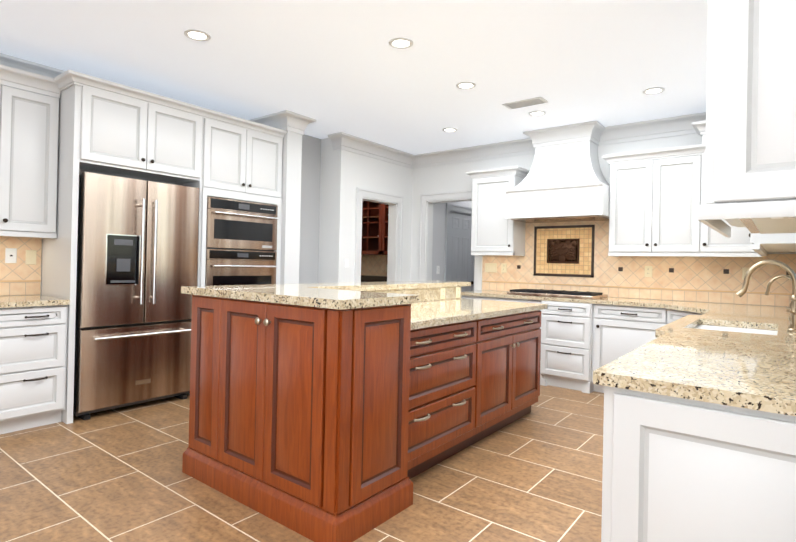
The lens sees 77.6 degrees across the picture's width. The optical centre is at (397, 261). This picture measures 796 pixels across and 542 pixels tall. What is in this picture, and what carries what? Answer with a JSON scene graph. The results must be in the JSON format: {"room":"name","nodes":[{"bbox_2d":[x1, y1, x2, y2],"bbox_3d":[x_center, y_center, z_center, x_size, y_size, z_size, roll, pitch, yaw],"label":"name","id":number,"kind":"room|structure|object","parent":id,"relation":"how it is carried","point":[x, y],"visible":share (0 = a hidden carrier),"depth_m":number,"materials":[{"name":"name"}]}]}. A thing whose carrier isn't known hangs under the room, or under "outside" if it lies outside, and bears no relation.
{"room":"kitchen","nodes":[
{"label":"kitchen","id":0,"kind":"room"},
{"bbox_2d":[0,64,63,235],"bbox_3d":[-2.957,-0.799,3.618,0.349,1.160,0.718,1,0,38],"label":"upper cabinet","id":1,"kind":"object","parent":0,"relation":"attached to","point":[60,133],"depth_m":3.65,"materials":[{"name":"white paint"}]},
{"bbox_2d":[60,73,203,183],"bbox_3d":[-2.292,-1.049,4.228,0.639,0.634,0.960,1,0,38],"label":"upper cabinet","id":2,"kind":"object","parent":0,"relation":"attached to","point":[111,128],"depth_m":3.94,"materials":[{"name":"white paint"}]},
{"bbox_2d":[176,108,283,207],"bbox_3d":[-1.715,-0.970,4.970,0.639,0.759,0.882,1,0,38],"label":"upper cabinet","id":3,"kind":"object","parent":0,"relation":"attached to","point":[243,158],"depth_m":4.73,"materials":[{"name":"white paint"}]},
{"bbox_2d":[205,196,277,285],"bbox_3d":[-1.690,0.032,4.918,0.650,1.225,0.775,1,0,38],"label":"wall oven","id":4,"kind":"object","parent":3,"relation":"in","point":[241,241],"visible":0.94,"depth_m":4.71,"materials":[{"name":"grey metal"}]},
{"bbox_2d":[280,131,301,283],"bbox_3d":[-1.369,-0.146,5.374,0.712,2.740,0.203,1,0,38],"label":"end column","id":5,"kind":"structure","parent":0,"point":[291,195],"depth_m":5.14,"materials":[{"name":"white paint"}]},
{"bbox_2d":[0,385,603,541],"bbox_3d":[0.214,1.275,3.135,8.800,0.060,12.600,1,0,38],"label":"floor","id":6,"kind":"structure","parent":0,"point":[535,474],"depth_m":2.69,"materials":[{"name":"tile"}]},
{"bbox_2d":[0,304,71,433],"bbox_3d":[-2.881,0.745,3.529,0.618,0.874,0.715,1,0,38],"label":"base cabinet","id":7,"kind":"object","parent":6,"relation":"on","point":[36,343],"depth_m":3.47,"materials":[{"name":"white paint"}]},
{"bbox_2d":[0,296,71,307],"bbox_3d":[-3.520,0.269,2.680,0.644,0.038,2.853,1,0,38],"label":"countertop","id":8,"kind":"structure","parent":7,"relation":"on","point":[5,301],"depth_m":3.50,"materials":[{"name":"beige stone"}]},
{"bbox_2d":[0,282,40,295],"bbox_3d":[-3.768,0.193,2.876,0.008,0.105,2.855,1,0,38],"label":"backsplash","id":9,"kind":"structure","parent":8,"relation":"on","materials":[{"name":"tile"}]},
{"bbox_2d":[73,171,198,419],"bbox_3d":[-2.282,0.268,4.192,0.714,1.860,0.910,1,0,38],"label":"fridge","id":10,"kind":"object","parent":6,"relation":"on","point":[137,253],"visible":0.9,"depth_m":3.93,"materials":[{"name":"grey metal"}]},
{"bbox_2d":[181,292,547,541],"bbox_3d":[0.021,0.730,3.448,1.239,1.027,2.544,1,0,38],"label":"kitchen island","id":11,"kind":"object","parent":6,"relation":"on","point":[333,412],"depth_m":2.45,"materials":[{"name":"brown wood"}]},
{"bbox_2d":[181,280,478,311],"bbox_3d":[0.083,0.197,3.537,1.290,0.041,2.705,1,0,38],"label":"island countertop","id":12,"kind":"structure","parent":11,"relation":"on","point":[348,295],"depth_m":2.76,"materials":[{"name":"beige stone"}]},
{"bbox_2d":[361,200,388,281],"bbox_3d":[-0.457,-0.024,7.809,1.756,2.560,0.598,1,0,38],"label":"pantry cabinets","id":13,"kind":"object","parent":6,"relation":"on","point":[374,254],"visible":0.15,"depth_m":8.07,"materials":[{"name":"brown wood"}]},
{"bbox_2d":[361,255,387,275],"bbox_3d":[-0.278,0.071,8.040,1.756,0.340,0.008,1,0,38],"label":"backsplash","id":14,"kind":"structure","parent":13,"relation":"on","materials":[{"name":"tile"}]},
{"bbox_2d":[541,308,592,393],"bbox_3d":[1.877,0.854,5.236,0.525,0.874,0.653,1,0,38],"label":"base cabinet","id":15,"kind":"object","parent":6,"relation":"on","point":[566,337],"depth_m":4.99,"materials":[{"name":"white paint"}]},
{"bbox_2d":[461,288,790,319],"bbox_3d":[1.810,0.392,4.667,3.268,0.038,1.648,1,0,38],"label":"countertop","id":16,"kind":"structure","parent":15,"relation":"on","point":[611,305],"depth_m":4.62,"materials":[{"name":"beige stone"}]},
{"bbox_2d":[507,289,607,298],"bbox_3d":[1.715,0.345,5.346,0.910,0.056,0.530,1,0,38],"label":"cooktop","id":17,"kind":"object","parent":16,"relation":"in","point":[563,294],"visible":1,"depth_m":5.16,"materials":[{"name":"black metal"}]},
{"bbox_2d":[593,312,656,391],"bbox_3d":[2.338,0.862,4.876,0.645,0.874,0.653,1,0,38],"label":"base cabinet","id":18,"kind":"object","parent":6,"relation":"on","point":[608,331],"depth_m":4.72,"materials":[{"name":"white paint"}]},
{"bbox_2d":[657,320,668,327],"bbox_3d":[2.644,0.866,4.419,0.400,0.874,0.997,1,0,38],"label":"base cabinet","id":19,"kind":"object","parent":6,"relation":"on","point":[659,322],"depth_m":4.48,"materials":[{"name":"white paint"}]},
{"bbox_2d":[597,388,795,541],"bbox_3d":[1.047,0.817,1.544,0.618,0.874,0.621,1,0,38],"label":"base cabinet","id":20,"kind":"object","parent":6,"relation":"on","point":[699,427],"depth_m":1.33,"materials":[{"name":"white paint"}]},
{"bbox_2d":[569,316,795,415],"bbox_3d":[1.561,0.374,2.271,0.713,0.038,2.437,1,0,38],"label":"countertop","id":21,"kind":"structure","parent":20,"relation":"on","point":[751,371],"depth_m":1.64,"materials":[{"name":"beige stone"}]},
{"bbox_2d":[693,320,776,335],"bbox_3d":[1.890,0.501,2.795,0.424,0.222,0.684,1,0,38],"label":"sink","id":22,"kind":"object","parent":21,"relation":"in","point":[724,327],"depth_m":3.01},
{"bbox_2d":[736,260,795,331],"bbox_3d":[2.065,0.180,2.748,0.298,0.373,0.543,1,0,38],"label":"faucet","id":23,"kind":"object","parent":21,"relation":"on","point":[792,308],"visible":1,"depth_m":2.62,"materials":[{"name":"silver metal"}]},
{"bbox_2d":[299,134,320,283],"bbox_3d":[-1.421,-0.144,5.983,0.580,2.740,0.710,1,0,38],"label":"wall","id":24,"kind":"structure","parent":0,"point":[310,209],"depth_m":5.95,"materials":[{"name":"grey paint"}]},
{"bbox_2d":[296,117,316,134],"bbox_3d":[-1.125,-1.426,5.397,0.575,0.170,0.105,1,0,38],"label":"crown molding","id":25,"kind":"structure","parent":24,"relation":"attached to","point":[301,122],"depth_m":5.19,"materials":[{"name":"white paint"}]},
{"bbox_2d":[318,138,347,282],"bbox_3d":[-1.410,-0.141,6.501,1.900,2.740,0.120,1,0,38],"label":"wall","id":26,"kind":"structure","parent":0,"point":[333,209],"depth_m":5.95,"materials":[{"name":"white paint"}]},
{"bbox_2d":[0,0,707,154],"bbox_3d":[0.273,-1.524,3.150,8.800,0.060,12.600,1,0,38],"label":"ceiling","id":27,"kind":"structure","parent":0,"point":[334,66],"depth_m":3.65,"materials":[{"name":"white paint"}]},
{"bbox_2d":[0,53,64,77],"bbox_3d":[-3.754,-1.496,2.782,0.105,0.170,6.865,1,0,38],"label":"crown molding","id":28,"kind":"structure","parent":27,"relation":"attached to","point":[7,60],"depth_m":3.86,"materials":[{"name":"white paint"}]},
{"bbox_2d":[184,29,210,41],"bbox_3d":[-1.354,-1.523,3.341,0.169,0.008,0.169,1,0,32],"label":"recessed light","id":29,"kind":"object","parent":27,"relation":"in","point":[194,34],"depth_m":3.34,"materials":[{"name":"white paint"}]},
{"bbox_2d":[249,110,295,132],"bbox_3d":[-1.353,-1.432,5.195,0.685,0.170,0.105,1,0,38],"label":"crown molding","id":30,"kind":"structure","parent":27,"relation":"attached to","point":[288,120],"depth_m":5.10,"materials":[{"name":"white paint"}]},
{"bbox_2d":[389,37,412,48],"bbox_3d":[0.021,-1.494,3.397,0.169,0.008,0.169,1,0,-1],"label":"recessed light","id":31,"kind":"object","parent":27,"relation":"in","point":[396,43],"depth_m":3.39,"materials":[{"name":"white paint"}]},
{"bbox_2d":[442,128,457,131],"bbox_3d":[0.582,-1.471,5.547,0.169,0.008,0.169,1,0,32],"label":"recessed light","id":32,"kind":"object","parent":27,"relation":"in","point":[445,129],"depth_m":5.54,"materials":[{"name":"white paint"}]},
{"bbox_2d":[456,82,475,89],"bbox_3d":[0.574,-1.478,4.171,0.169,0.008,0.169,1,0,32],"label":"recessed light","id":33,"kind":"object","parent":27,"relation":"in","point":[462,85],"depth_m":4.17,"materials":[{"name":"white paint"}]},
{"bbox_2d":[502,96,548,109],"bbox_3d":[1.178,-1.462,4.587,0.380,0.011,0.180,1,0,38],"label":"ceiling vent","id":34,"kind":"object","parent":27,"relation":"in","point":[526,102],"visible":1,"depth_m":4.57,"materials":[{"name":"white metal"}]},
{"bbox_2d":[528,111,545,115],"bbox_3d":[1.375,-1.458,4.889,0.169,0.008,0.169,1,0,32],"label":"recessed light","id":35,"kind":"object","parent":27,"relation":"in","point":[534,113],"depth_m":4.89,"materials":[{"name":"white paint"}]},
{"bbox_2d":[643,87,664,94],"bbox_3d":[2.172,-1.445,4.204,0.169,0.008,0.169,1,0,32],"label":"recessed light","id":36,"kind":"object","parent":27,"relation":"in","point":[655,90],"depth_m":4.20,"materials":[{"name":"white paint"}]},
{"bbox_2d":[346,151,412,281],"bbox_3d":[-0.269,-0.117,6.517,0.120,2.740,1.310,1,0,38],"label":"wall","id":37,"kind":"structure","parent":0,"point":[354,170],"depth_m":6.42,"materials":[{"name":"white paint"}]},
{"bbox_2d":[332,132,415,168],"bbox_3d":[-0.260,-1.403,6.327,0.115,0.170,1.425,1,0,38],"label":"crown molding","id":38,"kind":"structure","parent":37,"relation":"attached to","point":[340,140],"depth_m":6.25,"materials":[{"name":"white paint"}]},
{"bbox_2d":[354,187,402,281],"bbox_3d":[-0.295,0.176,6.475,0.158,2.152,0.924,1,0,38],"label":"door frame","id":39,"kind":"structure","parent":37,"relation":"attached to","point":[395,230],"depth_m":6.72,"materials":[{"name":"white paint"}]},
{"bbox_2d":[432,201,471,280],"bbox_3d":[0.778,-0.090,7.469,0.120,2.740,1.240,1,0,38],"label":"wall","id":40,"kind":"structure","parent":0,"point":[438,246],"depth_m":7.14,"materials":[{"name":"grey paint"}]},
{"bbox_2d":[449,212,473,290],"bbox_3d":[0.969,0.270,7.617,0.108,2.010,0.720,1,0,38],"label":"hall door","id":41,"kind":"structure","parent":40,"relation":"in","point":[460,262],"depth_m":7.63,"materials":[{"name":"grey paint"}]},
{"bbox_2d":[410,133,795,306],"bbox_3d":[1.937,-0.075,5.703,4.600,2.740,0.120,1,0,38],"label":"wall","id":42,"kind":"structure","parent":0,"point":[524,161],"depth_m":6.46,"materials":[{"name":"white paint"}]},
{"bbox_2d":[418,190,482,289],"bbox_3d":[0.720,0.173,6.636,0.984,2.202,0.158,1,0,38],"label":"door frame","id":43,"kind":"structure","parent":42,"relation":"attached to","point":[427,200],"depth_m":6.85,"materials":[{"name":"white paint"}]},
{"bbox_2d":[469,168,528,255],"bbox_3d":[1.214,-0.592,5.977,0.550,0.975,0.348,1,0,38],"label":"upper cabinet","id":44,"kind":"object","parent":42,"relation":"attached to","point":[491,234],"depth_m":5.85,"materials":[{"name":"white paint"}]},
{"bbox_2d":[505,120,609,222],"bbox_3d":[1.778,-0.949,5.400,1.036,1.000,0.582,1,0,38],"label":"range hood","id":45,"kind":"object","parent":42,"relation":"attached to","point":[565,182],"depth_m":5.28,"materials":[{"name":"white paint"}]},
{"bbox_2d":[416,112,705,168],"bbox_3d":[1.851,-1.363,5.654,4.250,0.170,0.105,1,0,38],"label":"crown molding","id":46,"kind":"structure","parent":42,"relation":"attached to","point":[676,125],"depth_m":5.39,"materials":[{"name":"white paint"}]},
{"bbox_2d":[482,282,790,306],"bbox_3d":[2.296,0.333,5.328,3.318,0.105,0.008,1,0,38],"label":"backsplash","id":47,"kind":"structure","parent":42,"relation":"attached to","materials":[{"name":"tile"}]},
{"bbox_2d":[533,225,594,276],"bbox_3d":[1.878,-0.117,5.643,0.690,0.580,0.027,1,0,38],"label":"picture","id":48,"kind":"object","parent":47,"relation":"attached to","point":[558,250],"depth_m":5.63,"materials":[{"name":"brown tile"}]},
{"bbox_2d":[605,145,700,255],"bbox_3d":[2.566,-0.574,4.922,0.800,0.985,0.348,1,0,38],"label":"upper cabinet","id":49,"kind":"object","parent":42,"relation":"attached to","point":[653,193],"depth_m":4.77,"materials":[{"name":"white paint"}]},
{"bbox_2d":[701,216,764,255],"bbox_3d":[3.065,-0.671,4.535,0.460,1.195,0.348,1,0,38],"label":"upper cabinet","id":50,"kind":"object","parent":42,"relation":"attached to","point":[715,241],"depth_m":4.40,"materials":[{"name":"white paint"}]},
{"bbox_2d":[697,0,795,223],"bbox_3d":[1.114,-0.766,1.394,0.368,1.240,0.448,1,0,38],"label":"upper cabinet","id":51,"kind":"object","parent":0,"relation":"attached to","point":[746,155],"depth_m":1.27,"materials":[{"name":"white paint"}]},
{"bbox_2d":[717,220,795,231],"bbox_3d":[1.385,-0.758,1.740,0.368,1.240,0.431,1,0,38],"label":"upper cabinet","id":52,"kind":"object","parent":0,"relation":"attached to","point":[778,225],"depth_m":1.68,"materials":[{"name":"white paint"}]},
{"bbox_2d":[749,232,795,247],"bbox_3d":[2.552,-0.726,3.236,0.368,1.240,0.465,1,0,38],"label":"upper cabinet","id":53,"kind":"object","parent":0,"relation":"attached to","point":[756,239],"depth_m":3.11,"materials":[{"name":"white paint"}]},
{"bbox_2d":[753,248,795,251],"bbox_3d":[2.837,-0.718,3.602,0.368,1.240,0.463,1,0,38],"label":"upper cabinet","id":54,"kind":"object","parent":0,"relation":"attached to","point":[754,249],"depth_m":3.87,"materials":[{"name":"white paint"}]}
]}

